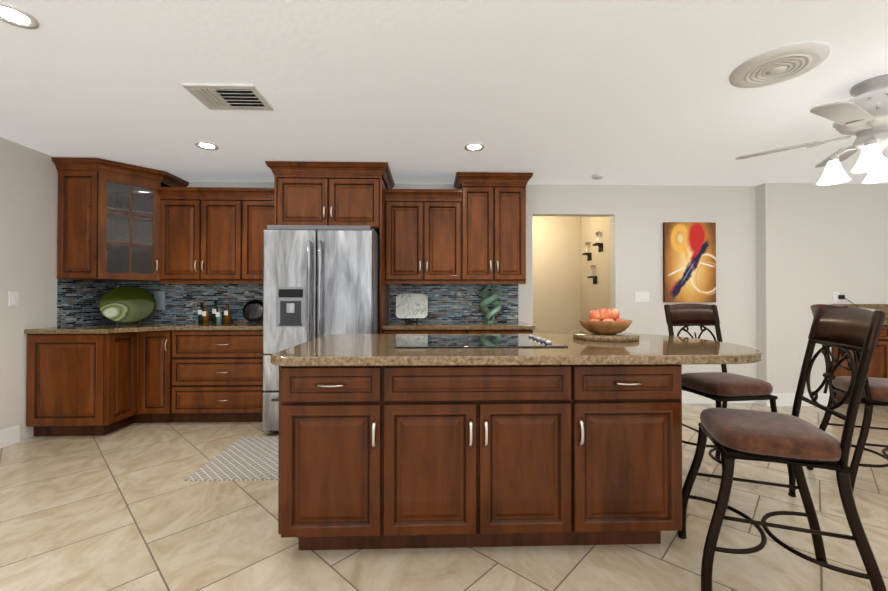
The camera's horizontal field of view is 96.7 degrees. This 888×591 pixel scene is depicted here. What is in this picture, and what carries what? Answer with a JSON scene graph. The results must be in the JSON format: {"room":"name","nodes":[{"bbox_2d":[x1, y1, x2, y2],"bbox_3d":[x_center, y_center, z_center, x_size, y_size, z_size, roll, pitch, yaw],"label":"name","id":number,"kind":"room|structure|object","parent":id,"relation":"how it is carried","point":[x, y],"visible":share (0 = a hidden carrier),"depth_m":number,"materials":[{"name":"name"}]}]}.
{"room":"kitchen","nodes":[
{"label":"kitchen","id":0,"kind":"room"},
{"bbox_2d":[0,403,887,590],"bbox_3d":[0.530,1.227,0.998,12.540,0.100,9.340,0,0,-2],"label":"floor","id":1,"kind":"structure","parent":0,"point":[128,508],"depth_m":1.92,"materials":[{"name":"tile"}]},
{"bbox_2d":[26,334,139,435],"bbox_3d":[-3.154,0.760,3.474,0.680,0.876,0.362,0,0,-2],"label":"base cabinet","id":2,"kind":"object","parent":1,"relation":"on","point":[103,379],"depth_m":3.30,"materials":[{"name":"brown wood"}]},
{"bbox_2d":[24,322,262,333],"bbox_3d":[-2.547,0.305,3.784,1.911,0.040,0.964,0,0,-2],"label":"countertop","id":3,"kind":"structure","parent":2,"relation":"on","point":[142,327],"depth_m":3.65,"materials":[{"name":"brown stone"}]},
{"bbox_2d":[99,286,155,324],"bbox_3d":[-3.146,0.094,3.933,0.448,0.380,0.150,0,-1,-38],"label":"plate","id":4,"kind":"object","parent":3,"relation":"on","point":[127,304],"visible":1,"depth_m":3.93,"materials":[{"name":"green ceramic"}]},
{"bbox_2d":[198,301,230,322],"bbox_3d":[-2.404,0.172,4.111,0.322,0.232,0.121,0,0,-2],"label":"decorative bottles","id":5,"kind":"object","parent":3,"relation":"on","point":[203,315],"visible":1,"depth_m":4.10,"materials":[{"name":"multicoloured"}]},
{"bbox_2d":[242,299,262,322],"bbox_3d":[-2.004,0.164,4.171,0.244,0.245,0.113,0,0,-2],"label":"plate","id":6,"kind":"object","parent":3,"relation":"on","point":[252,310],"visible":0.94,"depth_m":4.15,"materials":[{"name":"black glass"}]},
{"bbox_2d":[140,334,171,422],"bbox_3d":[-2.701,0.764,3.952,0.325,0.876,0.611,0,0,-2],"label":"base cabinet","id":7,"kind":"object","parent":1,"relation":"on","point":[155,349],"depth_m":3.65,"materials":[{"name":"brown wood"}]},
{"bbox_2d":[172,334,265,422],"bbox_3d":[-2.068,0.765,3.970,0.942,0.876,0.611,0,0,-2],"label":"base cabinet","id":8,"kind":"object","parent":1,"relation":"on","point":[216,377],"depth_m":3.67,"materials":[{"name":"brown wood"}]},
{"bbox_2d":[184,436,278,480],"bbox_3d":[-0.903,1.189,2.947,1.550,0.008,0.800,0,0,-2],"label":"rug","id":9,"kind":"object","parent":1,"relation":"on","point":[250,458],"visible":0.34,"depth_m":2.78,"materials":[{"name":"grey fabric"}]},
{"bbox_2d":[263,225,379,432],"bbox_3d":[-1.087,0.300,3.778,0.920,1.800,1.003,0,0,-2],"label":"refrigerator","id":10,"kind":"object","parent":1,"relation":"on","point":[319,281],"visible":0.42,"depth_m":3.35,"materials":[{"name":"silver metal"}]},
{"bbox_2d":[265,161,394,333],"bbox_3d":[-1.093,-0.014,3.970,1.122,2.433,0.682,0,0,-2],"label":"tall cabinet","id":11,"kind":"object","parent":1,"relation":"on","point":[332,193],"visible":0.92,"depth_m":3.70,"materials":[{"name":"brown wood"}]},
{"bbox_2d":[382,330,469,333],"bbox_3d":[-0.191,0.765,4.026,0.800,0.876,0.611,0,0,-2],"label":"base cabinet","id":12,"kind":"object","parent":1,"relation":"on","point":[383,331],"depth_m":3.73,"materials":[{"name":"brown wood"}]},
{"bbox_2d":[382,322,535,329],"bbox_3d":[0.135,0.307,4.033,1.452,0.040,0.624,0,0,-2],"label":"countertop","id":13,"kind":"structure","parent":12,"relation":"on","point":[391,325],"depth_m":3.74,"materials":[{"name":"brown stone"}]},
{"bbox_2d":[396,294,427,322],"bbox_3d":[-0.344,0.132,4.207,0.340,0.308,0.148,0,0,-2],"label":"platter","id":14,"kind":"object","parent":13,"relation":"on","point":[411,305],"visible":0.98,"depth_m":4.22,"materials":[{"name":"white stone"}]},
{"bbox_2d":[478,284,500,322],"bbox_3d":[0.486,0.078,4.188,0.239,0.422,0.119,0,0,-2],"label":"decorative sculpture","id":15,"kind":"object","parent":13,"relation":"on","point":[487,300],"visible":0.98,"depth_m":4.16,"materials":[{"name":"green"}]},
{"bbox_2d":[277,361,694,549],"bbox_3d":[0.171,0.750,2.135,1.864,0.872,0.774,0,0,-2],"label":"kitchen island","id":16,"kind":"object","parent":1,"relation":"on","point":[394,441],"depth_m":1.79,"materials":[{"name":"brown wood"}]},
{"bbox_2d":[271,333,761,364],"bbox_3d":[0.414,0.294,2.318,2.456,0.042,1.130,0,0,-2],"label":"island countertop","id":17,"kind":"structure","parent":16,"relation":"on","point":[336,349],"depth_m":1.87,"materials":[{"name":"brown stone"}]},
{"bbox_2d":[391,334,570,348],"bbox_3d":[0.185,0.261,2.346,0.910,0.022,0.600,0,0,-2],"label":"cooktop","id":18,"kind":"object","parent":17,"relation":"in","point":[404,341],"depth_m":2.28,"materials":[{"name":"black glass"}]},
{"bbox_2d":[573,308,638,341],"bbox_3d":[1.021,0.177,2.502,0.390,0.195,0.390,0,0,-2],"label":"fruit bowl","id":19,"kind":"object","parent":17,"relation":"on","point":[605,325],"visible":1,"depth_m":2.42,"materials":[{"name":"wood"}]},
{"bbox_2d":[470,330,532,333],"bbox_3d":[0.528,0.765,4.047,0.639,0.876,0.611,0,0,-2],"label":"base cabinet","id":20,"kind":"object","parent":1,"relation":"on","point":[471,331],"depth_m":3.75,"materials":[{"name":"brown wood"}]},
{"bbox_2d":[664,304,795,496],"bbox_3d":[1.812,0.625,2.590,0.476,1.137,0.587,0,0,-8],"label":"bar stool","id":21,"kind":"object","parent":1,"relation":"on","point":[724,387],"visible":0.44,"depth_m":2.54,"materials":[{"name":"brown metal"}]},
{"bbox_2d":[678,308,886,590],"bbox_3d":[1.349,0.617,1.640,0.587,1.137,0.476,0,-1,20],"label":"bar stool","id":22,"kind":"object","parent":1,"relation":"on","point":[795,441],"visible":1,"depth_m":1.52,"materials":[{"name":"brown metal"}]},
{"bbox_2d":[806,304,887,491],"bbox_3d":[2.682,0.623,2.414,0.587,1.137,0.476,0,-1,21],"label":"bar stool","id":23,"kind":"object","parent":1,"relation":"on","point":[875,391],"visible":0.4,"depth_m":2.30,"materials":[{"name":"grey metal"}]},
{"bbox_2d":[831,325,887,403],"bbox_3d":[4.582,0.768,4.505,0.663,0.878,0.363,0,0,-2],"label":"base cabinet","id":24,"kind":"object","parent":1,"relation":"on","point":[878,367],"depth_m":4.33,"materials":[{"name":"brown wood"}]},
{"bbox_2d":[830,304,887,320],"bbox_3d":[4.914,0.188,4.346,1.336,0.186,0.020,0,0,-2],"label":"countertop","id":25,"kind":"structure","parent":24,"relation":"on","point":[882,307],"depth_m":4.33,"materials":[{"name":"stone"}]},
{"bbox_2d":[0,137,887,440],"bbox_3d":[0.530,-0.043,1.008,12.540,2.440,9.340,0,0,-2],"label":"wall","id":26,"kind":"structure","parent":0,"point":[788,255],"depth_m":4.36,"materials":[{"name":"white paint"}]},
{"bbox_2d":[9,291,18,305],"bbox_3d":[-3.481,0.026,3.196,0.008,0.115,0.075,0,0,-2],"label":"switch plate","id":27,"kind":"object","parent":26,"relation":"attached to","point":[13,298],"visible":1,"depth_m":3.19,"materials":[{"name":"white plastic"}]},
{"bbox_2d":[95,169,162,276],"bbox_3d":[-2.975,-0.657,3.745,0.335,0.895,0.353,0,0,-2],"label":"upper cabinet","id":28,"kind":"object","parent":26,"relation":"attached to","point":[120,222],"depth_m":3.89,"materials":[{"name":"brown wood"}]},
{"bbox_2d":[155,193,250,283],"bbox_3d":[-2.426,-0.564,4.096,0.808,0.835,0.361,0,0,-2],"label":"upper cabinet","id":29,"kind":"object","parent":26,"relation":"attached to","point":[201,234],"depth_m":3.92,"materials":[{"name":"brown wood"}]},
{"bbox_2d":[243,193,273,283],"bbox_3d":[-1.813,-0.564,4.114,0.420,0.835,0.361,0,0,-2],"label":"upper cabinet","id":30,"kind":"object","parent":26,"relation":"attached to","point":[258,212],"depth_m":3.94,"materials":[{"name":"brown wood"}]},
{"bbox_2d":[57,279,517,326],"bbox_3d":[-1.337,0.068,3.966,4.340,0.436,0.674,0,0,-2],"label":"tile backsplash","id":31,"kind":"structure","parent":26,"relation":"attached to","point":[77,302],"depth_m":4.27,"materials":[{"name":"tile"}]},
{"bbox_2d":[154,291,164,309],"bbox_3d":[-3.051,0.054,4.235,0.110,0.200,0.022,0,0,-2],"label":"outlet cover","id":32,"kind":"object","parent":31,"relation":"attached to","point":[159,296],"visible":0.88,"depth_m":4.22,"materials":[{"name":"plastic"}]},
{"bbox_2d":[385,197,462,283],"bbox_3d":[-0.211,-0.564,4.161,0.768,0.835,0.361,0,0,-2],"label":"upper cabinet","id":33,"kind":"object","parent":26,"relation":"attached to","point":[422,233],"depth_m":3.99,"materials":[{"name":"brown wood"}]},
{"bbox_2d":[459,173,526,283],"bbox_3d":[0.500,-0.685,4.173,0.654,1.078,0.380,0,0,-2],"label":"upper cabinet","id":34,"kind":"object","parent":26,"relation":"attached to","point":[492,206],"depth_m":3.99,"materials":[{"name":"brown wood"}]},
{"bbox_2d":[582,242,591,260],"bbox_3d":[1.912,-0.590,5.286,0.084,0.246,0.110,0,0,-2],"label":"wall sconce","id":35,"kind":"object","parent":26,"relation":"attached to","point":[589,256],"visible":0.96,"depth_m":5.27,"materials":[{"name":"black metal"}]},
{"bbox_2d":[587,265,596,283],"bbox_3d":[1.918,-0.271,5.103,0.084,0.246,0.110,0,0,-2],"label":"wall sconce","id":36,"kind":"object","parent":26,"relation":"attached to","point":[594,277],"visible":1,"depth_m":5.08,"materials":[{"name":"black metal"}]},
{"bbox_2d":[593,231,602,251],"bbox_3d":[1.923,-0.672,4.936,0.084,0.246,0.110,0,0,-2],"label":"wall sconce","id":37,"kind":"object","parent":26,"relation":"attached to","point":[600,247],"visible":1,"depth_m":4.93,"materials":[{"name":"black"}]},
{"bbox_2d":[635,292,648,301],"bbox_3d":[2.211,0.016,4.404,0.165,0.115,0.008,0,0,-2],"label":"switch plate","id":38,"kind":"object","parent":26,"relation":"attached to","point":[641,296],"visible":1,"depth_m":4.40,"materials":[{"name":"white plastic"}]},
{"bbox_2d":[663,222,715,301],"bbox_3d":[2.741,-0.369,4.409,0.580,0.890,0.035,0,0,-2],"label":"picture","id":39,"kind":"object","parent":26,"relation":"attached to","point":[689,261],"visible":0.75,"depth_m":4.39,"materials":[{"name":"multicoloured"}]},
{"bbox_2d":[682,391,761,404],"bbox_3d":[2.716,1.138,4.394,1.610,0.135,0.040,0,0,-2],"label":"baseboard","id":40,"kind":"structure","parent":26,"relation":"attached to","point":[687,397],"depth_m":4.40,"materials":[{"name":"white wood"}]},
{"bbox_2d":[764,393,829,405],"bbox_3d":[3.878,1.138,4.310,0.741,0.135,0.016,0,0,-2],"label":"baseboard","id":41,"kind":"structure","parent":26,"relation":"attached to","point":[784,399],"depth_m":4.30,"materials":[{"name":"white wood"}]},
{"bbox_2d":[833,292,839,302],"bbox_3d":[4.314,0.020,4.336,0.075,0.115,0.008,0,0,-2],"label":"outlet","id":42,"kind":"object","parent":26,"relation":"attached to","point":[835,297],"visible":0.96,"depth_m":4.33,"materials":[{"name":"white plastic"}]},
{"bbox_2d":[838,295,885,318],"bbox_3d":[4.625,0.137,4.324,0.591,0.283,0.030,0,0,-2],"label":"power cord","id":43,"kind":"object","parent":42,"relation":"attached to","point":[841,296],"visible":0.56,"depth_m":4.31,"materials":[{"name":"black plastic"}]},
{"bbox_2d":[0,0,887,185],"bbox_3d":[0.530,-1.313,1.019,12.540,0.100,9.340,0,0,-2],"label":"ceiling","id":44,"kind":"structure","parent":0,"point":[582,92],"depth_m":2.35,"materials":[{"name":"white paint"}]},
{"bbox_2d":[0,2,38,28],"bbox_3d":[-1.933,-1.254,1.767,0.170,0.006,0.170,0,0,-2],"label":"recessed light","id":45,"kind":"object","parent":44,"relation":"in","point":[13,15],"visible":1,"depth_m":1.78,"materials":[{"name":"white"}]},
{"bbox_2d":[195,142,218,149],"bbox_3d":[-1.968,-1.241,3.276,0.170,0.006,0.170,0,0,-2],"label":"recessed light","id":46,"kind":"object","parent":44,"relation":"in","point":[207,145],"visible":1,"depth_m":3.27,"materials":[{"name":"white"}]},
{"bbox_2d":[181,83,273,110],"bbox_3d":[-1.344,-1.242,2.484,0.420,0.017,0.300,0,0,-2],"label":"ceiling vent","id":47,"kind":"object","parent":44,"relation":"in","point":[230,96],"visible":1,"depth_m":2.46,"materials":[{"name":"white metal"}]},
{"bbox_2d":[464,143,483,150],"bbox_3d":[0.253,-1.241,3.301,0.170,0.006,0.170,0,0,-2],"label":"recessed light","id":48,"kind":"object","parent":44,"relation":"in","point":[473,147],"visible":1,"depth_m":3.30,"materials":[{"name":"white"}]},
{"bbox_2d":[592,173,603,179],"bbox_3d":[1.581,-1.220,4.051,0.120,0.034,0.120,0,0,-2],"label":"smoke detector","id":49,"kind":"object","parent":44,"relation":"attached to","point":[596,176],"visible":1,"depth_m":4.01,"materials":[{"name":"white plastic"}]},
{"bbox_2d":[729,41,829,87],"bbox_3d":[1.817,-1.240,2.157,0.420,0.026,0.420,0,0,-2],"label":"ceiling vent","id":50,"kind":"object","parent":44,"relation":"in","point":[779,64],"visible":1,"depth_m":2.11,"materials":[{"name":"white metal"}]},
{"bbox_2d":[735,74,887,184],"bbox_3d":[2.566,-0.982,2.297,1.274,0.540,1.268,0,0,-2],"label":"ceiling fan","id":51,"kind":"object","parent":44,"relation":"hanging from","point":[862,115],"visible":1,"depth_m":2.26,"materials":[{"name":"silver metal"}]}
]}

